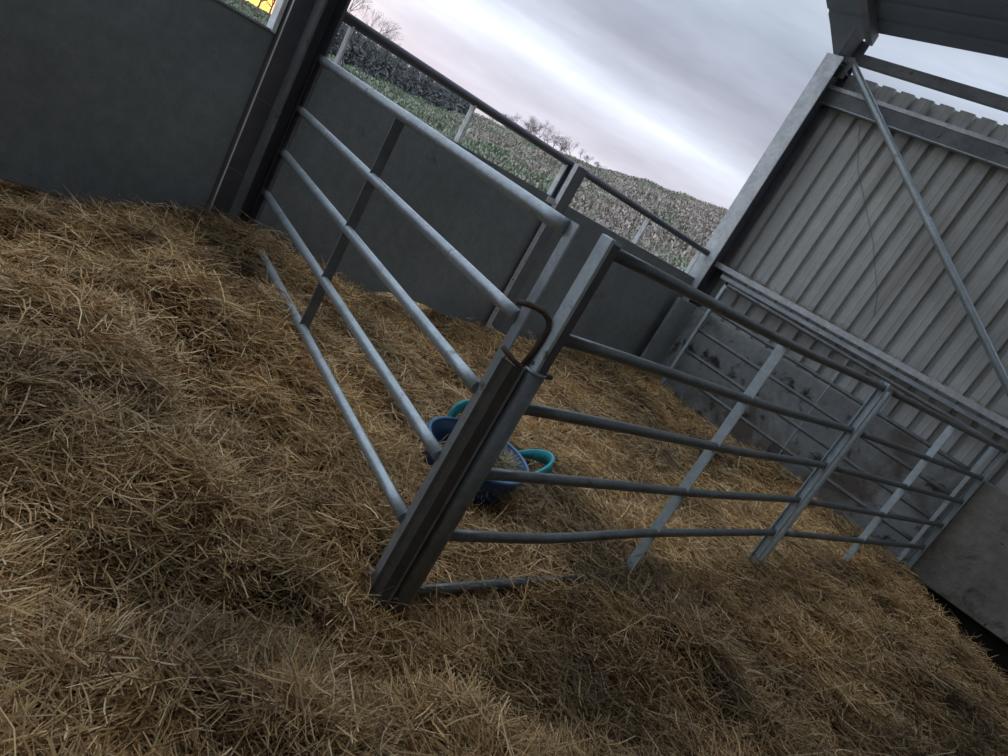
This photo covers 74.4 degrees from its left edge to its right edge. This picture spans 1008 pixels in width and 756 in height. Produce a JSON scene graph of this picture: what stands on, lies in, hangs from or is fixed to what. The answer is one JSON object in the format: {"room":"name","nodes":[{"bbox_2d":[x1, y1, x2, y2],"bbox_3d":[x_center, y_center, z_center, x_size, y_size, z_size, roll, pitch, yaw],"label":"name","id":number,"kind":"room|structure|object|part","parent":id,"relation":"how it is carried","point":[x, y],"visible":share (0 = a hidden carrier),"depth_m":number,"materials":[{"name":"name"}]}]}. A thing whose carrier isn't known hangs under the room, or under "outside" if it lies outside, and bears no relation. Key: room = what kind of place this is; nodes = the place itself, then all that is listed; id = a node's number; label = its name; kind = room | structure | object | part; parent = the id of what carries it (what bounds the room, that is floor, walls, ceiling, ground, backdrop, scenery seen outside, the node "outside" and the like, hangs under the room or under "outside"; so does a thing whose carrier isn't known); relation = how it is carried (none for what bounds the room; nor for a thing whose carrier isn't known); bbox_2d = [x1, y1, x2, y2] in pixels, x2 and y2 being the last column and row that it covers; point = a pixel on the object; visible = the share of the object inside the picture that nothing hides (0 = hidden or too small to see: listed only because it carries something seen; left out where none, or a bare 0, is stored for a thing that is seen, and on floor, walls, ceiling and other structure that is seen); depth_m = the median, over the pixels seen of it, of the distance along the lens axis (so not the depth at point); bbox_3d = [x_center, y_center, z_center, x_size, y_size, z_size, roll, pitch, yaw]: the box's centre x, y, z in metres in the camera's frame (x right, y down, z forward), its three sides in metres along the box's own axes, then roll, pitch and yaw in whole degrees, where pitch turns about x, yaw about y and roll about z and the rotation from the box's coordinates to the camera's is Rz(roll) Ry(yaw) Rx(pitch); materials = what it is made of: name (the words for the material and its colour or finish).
{"room":"farm building","nodes":[
{"label":"farm building","id":0,"kind":"room"},
{"bbox_2d":[0,0,694,362],"bbox_3d":[-1.266,-1.056,2.988,8.130,1.050,0.141,12,23,-48],"label":"wall","id":1,"kind":"structure","parent":0,"point":[102,98],"depth_m":2.90,"materials":[{"name":"concrete"}]},
{"bbox_2d":[217,0,270,30],"bbox_3d":[-2.335,-1.771,1.319,4.050,0.008,0.095,12,23,-48],"label":"trim","id":2,"kind":"structure","parent":1,"relation":"on","point":[221,1],"depth_m":2.70,"materials":[{"name":"metal"}]},
{"bbox_2d":[202,0,289,217],"bbox_3d":[-0.387,-2.460,2.504,0.030,4.600,0.012,12,23,-48],"label":"trim","id":3,"kind":"structure","parent":1,"relation":"attached to","point":[289,0],"depth_m":2.91,"materials":[{"name":"metal"}]},
{"bbox_2d":[267,0,288,32],"bbox_3d":[-0.150,-2.934,2.352,0.018,3.500,0.068,12,23,-48],"label":"trim","id":4,"kind":"structure","parent":1,"relation":"attached to","point":[280,5],"depth_m":2.79,"materials":[{"name":"white metal"}]},
{"bbox_2d":[635,297,704,373],"bbox_3d":[1.464,-0.281,5.982,0.550,0.882,0.032,12,23,-48],"label":"concrete pier","id":5,"kind":"object","parent":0,"point":[677,317],"visible":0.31,"depth_m":5.83,"materials":[{"name":"grey concrete"}]},
{"bbox_2d":[654,307,1007,643],"bbox_3d":[3.507,1.369,4.391,6.100,0.825,0.147,40,18,33],"label":"wall","id":6,"kind":"structure","parent":0,"point":[866,456],"depth_m":4.95,"materials":[{"name":"concrete"}]},
{"bbox_2d":[830,24,864,54],"bbox_3d":[3.000,-2.853,5.672,0.360,0.130,0.480,14,22,-45],"label":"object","id":7,"kind":"structure","parent":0,"point":[839,34],"depth_m":5.71,"materials":[{"name":"grey metal"}]},
{"bbox_2d":[700,75,1007,492],"bbox_3d":[4.208,0.075,4.168,6.360,2.290,0.050,40,18,33],"label":"wall","id":8,"kind":"structure","parent":0,"point":[812,242],"depth_m":5.16,"materials":[{"name":"grey metal"}]},
{"bbox_2d":[720,274,1007,438],"bbox_3d":[3.885,0.758,4.209,6.080,0.036,0.116,40,18,33],"label":"rail","id":9,"kind":"object","parent":8,"relation":"attached to","point":[947,402],"visible":1,"depth_m":5.04,"materials":[{"name":"metal"}]},
{"bbox_2d":[857,124,877,313],"bbox_3d":[2.878,-1.264,5.274,0.963,1.262,0.006,40,18,33],"label":"loose wire","id":10,"kind":"object","parent":8,"relation":"hanging from","point":[859,124],"visible":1,"depth_m":5.27,"materials":[{"name":"metal"}]},
{"bbox_2d":[826,0,1007,57],"bbox_3d":[4.089,-1.733,2.937,1.620,0.539,6.400,14,22,-45],"label":"ceiling","id":11,"kind":"structure","parent":0,"point":[979,26],"depth_m":4.90,"materials":[{"name":"grey metal"}]},
{"bbox_2d":[909,578,1007,688],"bbox_3d":[3.196,1.888,4.633,6.200,0.480,0.041,40,18,33],"label":"ground","id":12,"kind":"structure","parent":0,"point":[998,647],"depth_m":4.57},
{"bbox_3d":[2.352,-3.199,0.364,1.300,0.433,6.400,14,22,-45],"label":"ceiling","id":13,"kind":"structure","parent":0,"visible":0},
{"bbox_2d":[860,0,878,45],"bbox_3d":[1.564,-3.985,3.290,5.440,1.881,0.060,14,22,-45],"label":"rafter","id":14,"kind":"object","parent":13,"relation":"attached to","point":[868,7],"visible":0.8,"depth_m":5.27,"materials":[{"name":"metal"}]},
{"bbox_3d":[0.083,1.231,2.003,13.000,0.050,11.200,14,22,-45],"label":"floor","id":15,"kind":"structure","parent":0,"visible":0},
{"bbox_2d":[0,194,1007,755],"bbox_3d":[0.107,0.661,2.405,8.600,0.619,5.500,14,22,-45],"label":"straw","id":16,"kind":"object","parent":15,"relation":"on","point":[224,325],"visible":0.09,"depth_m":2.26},
{"bbox_2d":[204,0,350,229],"bbox_3d":[-0.285,-2.507,2.550,0.205,4.750,0.170,12,23,-48],"label":"steel column","id":17,"kind":"structure","parent":16,"relation":"on","point":[311,27],"depth_m":2.94,"materials":[{"name":"grey metal"}]},
{"bbox_2d":[207,0,294,214],"bbox_3d":[-1.112,-1.168,2.904,0.007,1.010,0.007,12,23,-48],"label":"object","id":18,"kind":"object","parent":17,"relation":"hanging from","point":[293,0],"visible":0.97,"depth_m":2.90,"materials":[{"name":"grey metal"}]},
{"bbox_2d":[247,52,580,591],"bbox_3d":[-0.591,-0.412,2.371,0.046,1.200,2.069,16,21,-40],"label":"gate","id":19,"kind":"object","parent":16,"relation":"on","point":[546,214],"visible":0.82,"depth_m":1.98,"materials":[{"name":"silver metal"}]},
{"bbox_3d":[-0.742,-0.173,2.459,0.035,0.092,2.037,16,21,-40],"label":"rail","id":20,"kind":"part","parent":19,"relation":"part of","materials":[{"name":"metal"}]},
{"bbox_3d":[-0.841,-0.002,2.514,0.035,0.092,2.037,16,21,-40],"label":"rail","id":21,"kind":"part","parent":19,"relation":"part of","materials":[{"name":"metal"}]},
{"bbox_3d":[-0.646,-0.341,2.406,0.035,0.092,2.037,16,21,-40],"label":"rail","id":22,"kind":"part","parent":19,"relation":"part of","materials":[{"name":"metal"}]},
{"bbox_3d":[-0.546,-0.514,2.350,0.035,0.092,2.037,16,21,-40],"label":"rail","id":23,"kind":"part","parent":19,"relation":"part of","materials":[{"name":"metal"}]},
{"bbox_3d":[-0.449,-0.684,2.296,0.035,0.092,2.037,16,21,-40],"label":"rail","id":24,"kind":"part","parent":19,"relation":"part of","materials":[{"name":"metal"}]},
{"bbox_3d":[-0.336,-0.880,2.234,0.040,0.097,2.037,16,21,-40],"label":"rail","id":25,"kind":"part","parent":19,"relation":"part of","materials":[{"name":"metal"}]},
{"bbox_2d":[423,399,554,512],"bbox_3d":[-0.094,0.346,2.537,0.505,0.324,0.469,31,15,3],"label":"tub","id":26,"kind":"object","parent":16,"relation":"on","point":[440,426],"visible":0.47,"depth_m":2.61,"materials":[{"name":"blue plastic"}]},
{"bbox_3d":[-0.139,0.142,2.708,0.174,0.116,0.055,22,17,-26],"label":"handle","id":27,"kind":"part","parent":26,"relation":"part of","materials":[{"name":"teal plastic"}]},
{"bbox_2d":[478,443,526,501],"bbox_3d":[-0.059,0.318,2.528,0.345,0.195,0.440,29,15,-4],"label":"hay","id":28,"kind":"object","parent":26,"relation":"in","point":[503,461],"visible":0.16,"depth_m":2.49,"materials":[{"name":"plant"}]},
{"bbox_3d":[0.125,0.326,2.669,0.160,0.095,0.167,14,22,-45],"label":"handle","id":29,"kind":"part","parent":26,"relation":"part of","materials":[{"name":"teal plastic"}]},
{"bbox_2d":[0,175,1007,755],"bbox_3d":[0.077,0.588,2.312,8.364,0.724,5.718,14,22,-45],"label":"bedding","id":30,"kind":"object","parent":16,"relation":"on","point":[253,657],"visible":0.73,"depth_m":1.90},
{"bbox_2d":[385,233,620,628],"bbox_3d":[-0.041,0.183,1.632,0.059,1.178,0.059,14,22,-45],"label":"post","id":31,"kind":"object","parent":30,"relation":"on","point":[605,251],"visible":0.81,"depth_m":1.57,"materials":[{"name":"metal"}]},
{"bbox_2d":[366,357,525,617],"bbox_3d":[-0.173,0.308,1.657,0.066,0.830,0.020,32,16,9],"label":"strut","id":32,"kind":"object","parent":31,"relation":"attached to","point":[506,377],"visible":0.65,"depth_m":1.64,"materials":[{"name":"metal"}]},
{"bbox_3d":[-0.126,0.331,1.679,0.057,0.825,0.057,14,22,-45],"label":"round post","id":33,"kind":"part","parent":31,"relation":"part of","materials":[{"name":"metal"}]},
{"bbox_2d":[501,345,552,379],"bbox_3d":[0.053,-0.030,1.562,0.145,0.033,0.028,27,16,-10],"label":"ring","id":34,"kind":"object","parent":31,"relation":"attached to","point":[504,349],"visible":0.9,"depth_m":1.55,"materials":[{"name":"metal"}]},
{"bbox_2d":[516,299,551,365],"bbox_3d":[0.047,-0.105,1.542,0.103,0.146,0.021,31,15,2],"label":"loop latch","id":35,"kind":"object","parent":31,"relation":"attached to","point":[519,302],"visible":0.98,"depth_m":1.53,"materials":[{"name":"metal"}]},
{"bbox_2d":[416,234,891,596],"bbox_3d":[0.712,0.329,2.415,2.135,1.181,0.046,14,22,-45],"label":"gate","id":36,"kind":"object","parent":30,"relation":"on","point":[623,258],"visible":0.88,"depth_m":2.21,"materials":[{"name":"grey metal"}]},
{"bbox_3d":[0.482,0.754,2.558,2.106,0.066,0.033,14,22,-45],"label":"rail","id":37,"kind":"part","parent":36,"relation":"part of","materials":[{"name":"metal"}]},
{"bbox_3d":[0.577,0.590,2.505,2.106,0.081,0.033,14,22,-45],"label":"rail","id":38,"kind":"part","parent":36,"relation":"part of","materials":[{"name":"metal"}]},
{"bbox_3d":[0.677,0.415,2.450,2.106,0.065,0.033,14,22,-45],"label":"rail","id":39,"kind":"part","parent":36,"relation":"part of","materials":[{"name":"metal"}]},
{"bbox_3d":[0.776,0.243,2.395,2.106,0.065,0.033,14,22,-45],"label":"rail","id":40,"kind":"part","parent":36,"relation":"part of","materials":[{"name":"metal"}]},
{"bbox_3d":[0.874,0.073,2.341,2.106,0.065,0.033,14,22,-45],"label":"rail","id":41,"kind":"part","parent":36,"relation":"part of","materials":[{"name":"metal"}]},
{"bbox_3d":[0.987,-0.123,2.278,2.106,0.066,0.033,14,22,-45],"label":"rail","id":42,"kind":"part","parent":36,"relation":"part of","materials":[{"name":"metal"}]},
{"bbox_2d":[483,163,587,334],"bbox_3d":[0.129,-0.810,4.394,0.170,1.330,0.114,12,23,-48],"label":"post","id":43,"kind":"object","parent":16,"relation":"on","point":[571,179],"visible":0.75,"depth_m":4.34,"materials":[{"name":"grey metal"}]},
{"bbox_2d":[334,11,575,195],"bbox_3d":[-0.205,-1.383,3.642,1.800,0.308,0.049,12,23,-48],"label":"guard rail","id":44,"kind":"object","parent":43,"relation":"attached to","point":[353,22],"visible":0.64,"depth_m":3.46,"materials":[{"name":"metal"}]},
{"bbox_2d":[682,26,870,306],"bbox_3d":[2.026,-1.352,5.742,0.250,3.340,0.220,12,23,-48],"label":"column","id":45,"kind":"structure","parent":16,"relation":"on","point":[807,112],"depth_m":5.57,"materials":[{"name":"metal"}]},
{"bbox_2d":[582,167,709,273],"bbox_3d":[1.072,-1.109,5.084,1.910,0.308,0.048,12,23,-48],"label":"guard rail","id":46,"kind":"object","parent":45,"relation":"attached to","point":[591,177],"visible":0.78,"depth_m":5.03,"materials":[{"name":"metal"}]},
{"bbox_2d":[714,261,1007,427],"bbox_3d":[3.870,0.675,4.192,6.170,0.046,0.126,40,18,33],"label":"rail","id":47,"kind":"object","parent":45,"relation":"attached to","point":[855,340],"visible":1,"depth_m":5.03,"materials":[{"name":"metal"}]},
{"bbox_2d":[719,259,1007,417],"bbox_3d":[2.986,-0.139,4.947,3.353,0.117,0.179,40,18,33],"label":"straw wisps","id":48,"kind":"object","parent":47,"relation":"on","point":[725,264],"visible":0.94,"depth_m":5.30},
{"bbox_2d":[819,84,1007,170],"bbox_3d":[4.640,-0.662,3.822,6.230,0.151,0.115,40,18,33],"label":"purlin","id":49,"kind":"object","parent":45,"relation":"attached to","point":[970,144],"visible":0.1,"depth_m":5.00,"materials":[{"name":"metal"}]},
{"bbox_2d":[852,60,1007,396],"bbox_3d":[3.106,-1.138,4.852,2.384,1.762,0.059,40,18,33],"label":"diagonal brace","id":50,"kind":"object","parent":45,"relation":"attached to","point":[985,340],"visible":1,"depth_m":4.81,"materials":[{"name":"metal"}]},
{"bbox_2d":[853,52,1007,112],"bbox_3d":[4.837,-0.939,3.751,6.200,0.080,0.050,40,18,33],"label":"beam","id":51,"kind":"structure","parent":45,"relation":"attached to","point":[973,94],"depth_m":5.05,"materials":[{"name":"metal"}]},
{"bbox_2d":[660,284,998,563],"bbox_3d":[2.325,0.288,5.193,2.240,1.176,0.046,40,18,33],"label":"gate","id":52,"kind":"object","parent":16,"relation":"on","point":[697,329],"visible":0.64,"depth_m":5.06,"materials":[{"name":"grey metal"}]},
{"bbox_3d":[2.094,0.712,5.316,2.211,0.073,0.033,40,18,33],"label":"rail","id":53,"kind":"part","parent":52,"relation":"part of","materials":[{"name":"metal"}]},
{"bbox_3d":[2.192,0.541,5.261,2.211,0.073,0.033,40,18,33],"label":"rail","id":54,"kind":"part","parent":52,"relation":"part of","materials":[{"name":"metal"}]},
{"bbox_3d":[2.289,0.373,5.207,2.211,0.073,0.033,40,18,33],"label":"rail","id":55,"kind":"part","parent":52,"relation":"part of","materials":[{"name":"metal"}]},
{"bbox_3d":[2.388,0.200,5.152,2.211,0.073,0.033,40,18,33],"label":"rail","id":56,"kind":"part","parent":52,"relation":"part of","materials":[{"name":"metal"}]},
{"bbox_3d":[2.486,0.030,5.098,2.211,0.073,0.033,40,18,33],"label":"rail","id":57,"kind":"part","parent":52,"relation":"part of","materials":[{"name":"metal"}]},
{"bbox_3d":[2.598,-0.166,5.036,2.211,0.073,0.033,40,18,33],"label":"rail","id":58,"kind":"part","parent":52,"relation":"part of","materials":[{"name":"metal"}]},
{"bbox_2d":[755,388,1007,571],"bbox_3d":[2.296,0.731,3.905,2.190,1.170,0.046,16,21,-41],"label":"gate","id":59,"kind":"object","parent":16,"relation":"on","point":[928,457],"visible":0.84,"depth_m":3.79,"materials":[{"name":"grey metal"}]},
{"bbox_3d":[2.069,1.152,4.046,2.160,0.066,0.033,16,21,-41],"label":"rail","id":60,"kind":"part","parent":59,"relation":"part of","materials":[{"name":"metal"}]},
{"bbox_3d":[2.167,0.981,3.991,2.160,0.066,0.033,16,21,-41],"label":"rail","id":61,"kind":"part","parent":59,"relation":"part of","materials":[{"name":"metal"}]},
{"bbox_3d":[2.264,0.813,3.938,2.160,0.066,0.033,16,21,-41],"label":"rail","id":62,"kind":"part","parent":59,"relation":"part of","materials":[{"name":"metal"}]},
{"bbox_3d":[2.363,0.640,3.883,2.160,0.066,0.033,16,21,-41],"label":"rail","id":63,"kind":"part","parent":59,"relation":"part of","materials":[{"name":"metal"}]},
{"bbox_3d":[2.461,0.470,3.828,2.160,0.066,0.033,16,21,-41],"label":"rail","id":64,"kind":"part","parent":59,"relation":"part of","materials":[{"name":"metal"}]},
{"bbox_3d":[2.574,0.274,3.766,2.160,0.066,0.033,16,21,-41],"label":"rail","id":65,"kind":"part","parent":59,"relation":"part of","materials":[{"name":"metal"}]},
{"label":"outside","id":66,"kind":"structure","parent":0,"visible":0},
{"bbox_2d":[222,0,727,270],"bbox_3d":[-11.446,-16.957,24.562,177.272,7.449,127.492,14,22,-45],"label":"ground","id":67,"kind":"structure","parent":66,"point":[246,8],"depth_m":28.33,"materials":[{"name":"green plant"}]},
{"bbox_2d":[254,0,265,15],"bbox_3d":[-12.819,-21.456,37.027,2.335,4.034,3.185,14,22,-45],"label":"bare tree","id":68,"kind":"object","parent":67,"relation":"on","point":[261,1],"visible":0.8,"depth_m":36.51,"materials":[{"name":"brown plant"}]},
{"bbox_2d":[254,0,275,19],"bbox_3d":[-13.068,-22.446,37.737,2.728,4.993,3.726,28,16,-8],"label":"bare tree","id":69,"kind":"object","parent":67,"relation":"on","point":[273,1],"visible":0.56,"depth_m":37.76,"materials":[{"name":"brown plant"}]},
{"bbox_2d":[329,9,351,64],"bbox_3d":[-10.243,-20.587,39.889,2.606,3.320,2.634,14,22,-45],"label":"shrub","id":70,"kind":"object","parent":67,"relation":"on","point":[343,28],"visible":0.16,"depth_m":39.41,"materials":[{"name":"green plant"}]},
{"bbox_2d":[344,29,370,70],"bbox_3d":[-9.566,-20.612,41.158,2.625,3.180,2.608,14,22,-45],"label":"shrub","id":71,"kind":"object","parent":67,"relation":"on","point":[356,46],"visible":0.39,"depth_m":40.76,"materials":[{"name":"green plant"}]},
{"bbox_2d":[348,0,372,12],"bbox_3d":[-11.354,-24.940,44.501,4.528,6.694,5.369,23,17,-22],"label":"bare tree","id":72,"kind":"object","parent":67,"relation":"on","point":[352,5],"visible":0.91,"depth_m":45.71,"materials":[{"name":"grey plant"}]},
{"bbox_2d":[362,35,390,78],"bbox_3d":[-8.865,-20.625,42.436,2.648,3.051,2.698,14,22,-45],"label":"shrub","id":73,"kind":"object","parent":67,"relation":"on","point":[372,63],"visible":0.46,"depth_m":42.03,"materials":[{"name":"green plant"}]},
{"bbox_2d":[359,1,402,43],"bbox_3d":[-9.621,-24.424,48.751,3.666,4.913,4.794,26,16,-14],"label":"bare tree","id":74,"kind":"object","parent":67,"relation":"on","point":[387,31],"visible":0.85,"depth_m":48.30,"materials":[{"name":"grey plant"}]},
{"bbox_2d":[377,45,399,84],"bbox_3d":[-8.108,-20.633,43.706,2.641,2.995,2.613,14,22,-45],"label":"shrub","id":75,"kind":"object","parent":67,"relation":"on","point":[387,72],"visible":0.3,"depth_m":43.21,"materials":[{"name":"green plant"}]},
{"bbox_2d":[392,56,412,91],"bbox_3d":[-7.328,-20.669,44.962,2.635,2.950,2.640,14,22,-45],"label":"shrub","id":76,"kind":"object","parent":67,"relation":"on","point":[401,80],"visible":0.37,"depth_m":44.41,"materials":[{"name":"green plant"}]},
{"bbox_2d":[406,64,427,98],"bbox_3d":[-6.571,-20.709,46.184,2.628,2.796,2.632,31,15,2],"label":"shrub","id":77,"kind":"object","parent":67,"relation":"on","point":[415,83],"visible":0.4,"depth_m":45.63,"materials":[{"name":"green plant"}]},
{"bbox_2d":[421,73,440,105],"bbox_3d":[-5.720,-20.670,47.401,2.614,2.675,2.630,14,22,-45],"label":"shrub","id":78,"kind":"object","parent":67,"relation":"on","point":[429,95],"visible":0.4,"depth_m":46.82,"materials":[{"name":"green plant"}]},
{"bbox_2d":[433,80,455,108],"bbox_3d":[-4.908,-20.667,48.537,2.672,2.549,2.715,14,22,-45],"label":"shrub","id":79,"kind":"object","parent":67,"relation":"on","point":[442,90],"visible":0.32,"depth_m":48.00,"materials":[{"name":"green plant"}]},
{"bbox_2d":[447,89,465,113],"bbox_3d":[-4.088,-20.726,49.702,2.677,2.440,2.604,14,22,-45],"label":"shrub","id":80,"kind":"object","parent":67,"relation":"on","point":[455,104],"visible":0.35,"depth_m":49.09,"materials":[{"name":"green plant"}]},
{"bbox_2d":[461,100,472,116],"bbox_3d":[-3.376,-20.800,50.850,2.614,2.195,2.577,28,16,-7],"label":"shrub","id":81,"kind":"object","parent":67,"relation":"on","point":[466,106],"visible":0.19,"depth_m":50.16,"materials":[{"name":"green plant"}]},
{"bbox_2d":[509,115,520,122],"bbox_3d":[0.618,-21.578,56.622,1.194,2.363,1.442,17,20,-38],"label":"bare tree","id":82,"kind":"object","parent":67,"relation":"on","point":[516,116],"visible":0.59,"depth_m":56.42,"materials":[{"name":"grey plant"}]},
{"bbox_2d":[523,123,538,134],"bbox_3d":[2.184,-21.123,57.452,1.757,2.503,1.975,27,16,-12],"label":"bare tree","id":83,"kind":"object","parent":67,"relation":"on","point":[537,130],"visible":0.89,"depth_m":57.31,"materials":[{"name":"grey plant"}]},
{"bbox_2d":[521,116,546,132],"bbox_3d":[2.257,-21.163,57.209,1.764,2.600,2.841,36,17,22],"label":"bare tree","id":84,"kind":"object","parent":67,"relation":"on","point":[532,121],"visible":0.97,"depth_m":56.42,"materials":[{"name":"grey plant"}]},
{"bbox_2d":[529,120,555,140],"bbox_3d":[3.079,-21.060,57.545,1.899,2.872,3.341,17,20,-39],"label":"bare tree","id":85,"kind":"object","parent":67,"relation":"on","point":[547,120],"visible":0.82,"depth_m":57.06,"materials":[{"name":"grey plant"}]},
{"bbox_2d":[540,128,554,143],"bbox_3d":[3.667,-20.333,57.208,1.516,2.205,1.754,31,16,5],"label":"bare tree","id":86,"kind":"object","parent":67,"relation":"on","point":[546,137],"visible":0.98,"depth_m":56.83,"materials":[{"name":"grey plant"}]},
{"bbox_2d":[550,131,564,151],"bbox_3d":[4.510,-19.982,56.849,2.167,2.329,1.556,35,16,16],"label":"bare tree","id":87,"kind":"object","parent":67,"relation":"on","point":[559,131],"visible":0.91,"depth_m":56.97,"materials":[{"name":"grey plant"}]},
{"bbox_2d":[554,136,570,152],"bbox_3d":[4.851,-20.067,57.403,1.692,2.169,2.160,32,16,8],"label":"bare tree","id":88,"kind":"object","parent":67,"relation":"on","point":[562,139],"visible":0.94,"depth_m":57.35,"materials":[{"name":"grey plant"}]},
{"bbox_2d":[560,139,576,153],"bbox_3d":[5.574,-19.770,57.665,1.308,1.937,2.293,26,16,-14],"label":"bare tree","id":89,"kind":"object","parent":67,"relation":"on","point":[570,139],"visible":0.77,"depth_m":57.41,"materials":[{"name":"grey plant"}]},
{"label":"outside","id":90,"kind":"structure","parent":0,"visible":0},
{"bbox_2d":[0,180,462,323],"bbox_3d":[-2.192,-1.043,4.056,9.100,0.470,2.280,12,23,-48],"label":"apron","id":91,"kind":"object","parent":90,"point":[2,180],"depth_m":2.89,"materials":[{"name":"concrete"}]}
]}

